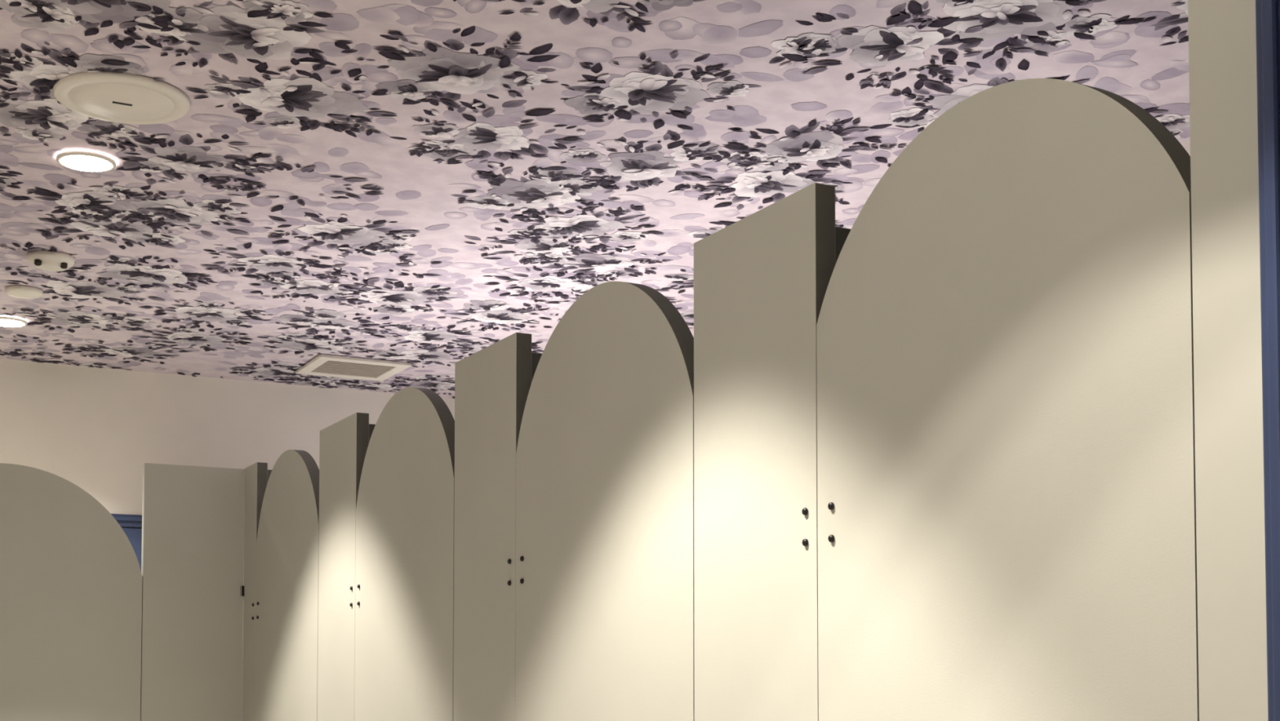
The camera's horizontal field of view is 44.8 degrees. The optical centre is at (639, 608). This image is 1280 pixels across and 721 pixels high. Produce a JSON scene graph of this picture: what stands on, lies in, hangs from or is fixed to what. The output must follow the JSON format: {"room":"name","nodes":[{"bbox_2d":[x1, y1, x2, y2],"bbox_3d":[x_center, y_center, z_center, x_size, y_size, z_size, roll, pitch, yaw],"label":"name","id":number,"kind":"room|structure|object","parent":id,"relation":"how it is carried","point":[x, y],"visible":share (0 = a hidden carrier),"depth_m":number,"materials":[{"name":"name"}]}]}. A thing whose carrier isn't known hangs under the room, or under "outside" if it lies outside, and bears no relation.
{"room":"public restroom","nodes":[
{"label":"public restroom","id":0,"kind":"room"},
{"bbox_2d":[4,285,43,298],"bbox_3d":[-2.156,-1.104,5.430,0.124,0.021,0.124,1,-3,-28],"label":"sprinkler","id":1,"kind":"object","parent":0,"point":[19,291],"depth_m":5.40,"materials":[{"name":"white plastic"}]},
{"bbox_2d":[0,359,454,528],"bbox_3d":[-2.512,0.368,6.737,4.450,2.853,0.100,1,-3,-28],"label":"wall","id":2,"kind":"structure","parent":0,"point":[95,429],"depth_m":6.89,"materials":[{"name":"beige paint"}]},
{"bbox_2d":[111,513,142,570],"bbox_3d":[-2.573,0.683,6.591,0.980,2.210,0.077,1,-3,-28],"label":"door","id":3,"kind":"structure","parent":2,"relation":"in","point":[126,522],"depth_m":6.83,"materials":[{"name":"blue paint"}]},
{"bbox_2d":[0,0,1190,399],"bbox_3d":[-0.311,-1.280,2.585,4.450,0.124,9.620,1,-3,-28],"label":"ceiling","id":4,"kind":"structure","parent":0,"point":[426,184],"depth_m":3.95,"materials":[{"name":"paper"}]},
{"bbox_2d":[0,315,27,327],"bbox_3d":[-2.408,-1.086,5.896,0.148,0.016,0.148,1,-3,-28],"label":"recessed light","id":5,"kind":"object","parent":4,"relation":"in","point":[5,321],"visible":1,"depth_m":5.87,"materials":[{"name":"white plastic"}]},
{"bbox_2d":[26,250,75,271],"bbox_3d":[-1.898,-1.112,4.997,0.144,0.043,0.144,1,-3,-28],"label":"smoke detector","id":6,"kind":"object","parent":4,"relation":"attached to","point":[52,261],"visible":1,"depth_m":4.95,"materials":[{"name":"white plastic"}]},
{"bbox_2d":[56,150,115,172],"bbox_3d":[-1.450,-1.166,4.062,0.148,0.016,0.148,1,-3,-28],"label":"recessed light","id":7,"kind":"object","parent":4,"relation":"in","point":[77,160],"visible":1,"depth_m":4.04,"materials":[{"name":"white plastic"}]},
{"bbox_2d":[53,71,190,124],"bbox_3d":[-1.208,-1.185,3.619,0.304,0.018,0.304,1,-3,-28],"label":"ceiling speaker","id":8,"kind":"object","parent":4,"relation":"attached to","point":[124,98],"depth_m":3.59},
{"bbox_2d":[295,354,411,381],"bbox_3d":[-1.255,-1.049,6.778,0.400,0.014,0.400,1,-3,-28],"label":"ceiling vent","id":9,"kind":"object","parent":4,"relation":"in","point":[324,365],"visible":1,"depth_m":6.75,"materials":[{"name":"white plastic"}]},
{"bbox_2d":[693,139,1190,337],"bbox_3d":[1.617,0.228,3.525,0.100,2.853,9.420,1,-3,-28],"label":"wall","id":10,"kind":"structure","parent":0,"point":[1186,144],"depth_m":3.92,"materials":[{"name":"beige paint"}]},
{"bbox_2d":[1187,0,1267,720],"bbox_3d":[1.385,0.160,1.972,1.750,2.853,0.111,1,-3,-28],"label":"wall","id":11,"kind":"structure","parent":0,"point":[1231,584],"depth_m":1.59,"materials":[{"name":"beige paint"}]},
{"bbox_3d":[-0.311,1.659,2.456,4.450,0.100,9.620,1,-3,-28],"label":"floor","id":12,"kind":"structure","parent":0,"visible":0},
{"bbox_2d":[140,462,244,720],"bbox_3d":[-1.528,0.621,5.295,0.350,2.221,0.048,1,-3,-28],"label":"panel","id":13,"kind":"object","parent":12,"relation":"on","point":[193,547],"visible":0.98,"depth_m":5.31,"materials":[{"name":"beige laminate"}]},
{"bbox_2d":[0,462,142,720],"bbox_3d":[-2.076,0.563,5.018,0.876,2.072,0.036,1,-3,-28],"label":"door","id":14,"kind":"structure","parent":13,"relation":"attached to","point":[71,575],"depth_m":5.12,"materials":[{"name":"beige laminate"}]},
{"bbox_2d":[242,501,244,657],"bbox_3d":[-1.740,0.665,6.107,0.024,2.204,1.589,1,-3,-28],"label":"divider","id":15,"kind":"object","parent":12,"relation":"on","point":[244,501],"visible":0.02,"depth_m":5.46,"materials":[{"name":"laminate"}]},
{"bbox_2d":[242,462,267,720],"bbox_3d":[-1.324,0.619,5.289,0.042,2.224,0.175,1,-3,-28],"label":"panel","id":16,"kind":"object","parent":12,"relation":"on","point":[255,474],"visible":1,"depth_m":5.30,"materials":[{"name":"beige laminate"}]},
{"bbox_2d":[267,469,271,480],"bbox_3d":[-0.591,0.641,5.781,1.712,2.224,0.020,1,-3,-28],"label":"divider","id":17,"kind":"object","parent":12,"relation":"on","point":[269,471],"visible":0.02,"depth_m":5.45,"materials":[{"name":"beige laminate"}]},
{"bbox_2d":[316,412,368,720],"bbox_3d":[-0.849,0.580,4.380,0.042,2.224,0.362,1,-3,-28],"label":"panel","id":18,"kind":"object","parent":12,"relation":"on","point":[344,444],"visible":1,"depth_m":4.38,"materials":[{"name":"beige laminate"}]},
{"bbox_2d":[254,449,319,720],"bbox_3d":[-1.108,0.546,4.878,0.042,2.094,0.754,1,-3,-28],"label":"door","id":19,"kind":"structure","parent":18,"relation":"attached to","point":[286,592],"depth_m":4.86,"materials":[{"name":"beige laminate"}]},
{"bbox_2d":[354,386,454,720],"bbox_3d":[-0.590,0.497,3.887,0.042,2.105,0.754,1,-3,-28],"label":"door","id":20,"kind":"structure","parent":18,"relation":"attached to","point":[404,568],"depth_m":3.86,"materials":[{"name":"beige laminate"}]},
{"bbox_2d":[368,423,375,441],"bbox_3d":[-0.071,0.597,4.785,1.712,2.224,0.024,1,-3,-28],"label":"divider","id":21,"kind":"object","parent":12,"relation":"on","point":[371,426],"visible":0.02,"depth_m":4.46,"materials":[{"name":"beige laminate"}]},
{"bbox_2d":[453,332,531,720],"bbox_3d":[-0.331,0.536,3.388,0.042,2.224,0.362,1,-3,-28],"label":"panel","id":22,"kind":"object","parent":12,"relation":"on","point":[492,384],"visible":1,"depth_m":3.39,"materials":[{"name":"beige laminate"}]},
{"bbox_2d":[515,280,694,720],"bbox_3d":[-0.072,0.449,2.895,0.042,2.116,0.754,1,-3,-28],"label":"door","id":23,"kind":"structure","parent":22,"relation":"attached to","point":[605,452],"depth_m":2.86,"materials":[{"name":"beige laminate"}]},
{"bbox_2d":[531,351,542,382],"bbox_3d":[0.447,0.554,3.793,1.712,2.224,0.024,1,-3,-28],"label":"divider","id":24,"kind":"object","parent":12,"relation":"on","point":[535,357],"visible":0.02,"depth_m":3.47,"materials":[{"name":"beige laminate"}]},
{"bbox_2d":[693,182,835,720],"bbox_3d":[0.187,0.493,2.396,0.042,2.224,0.362,1,-3,-28],"label":"panel","id":25,"kind":"object","parent":12,"relation":"on","point":[762,280],"visible":1,"depth_m":2.40,"materials":[{"name":"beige laminate"}]},
{"bbox_2d":[816,78,1199,720],"bbox_3d":[0.433,0.407,1.925,0.042,2.114,0.702,1,-3,-28],"label":"door","id":26,"kind":"structure","parent":25,"relation":"attached to","point":[1006,485],"depth_m":1.88,"materials":[{"name":"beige laminate"}]},
{"bbox_2d":[835,226,850,262],"bbox_3d":[0.965,0.511,2.801,1.712,2.224,0.024,1,-3,-28],"label":"divider","id":27,"kind":"object","parent":12,"relation":"on","point":[841,233],"visible":0.02,"depth_m":2.50,"materials":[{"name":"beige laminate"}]},
{"bbox_3d":[1.461,0.075,0.043,0.100,2.853,3.383,1,-3,-28],"label":"wall","id":28,"kind":"structure","parent":0,"visible":0},
{"bbox_2d":[1255,0,1279,720],"bbox_3d":[0.851,0.284,1.014,0.077,2.520,1.083,1,-3,-28],"label":"door","id":29,"kind":"structure","parent":28,"relation":"in","point":[1267,11],"depth_m":1.50,"materials":[{"name":"blue paint"}]}
]}

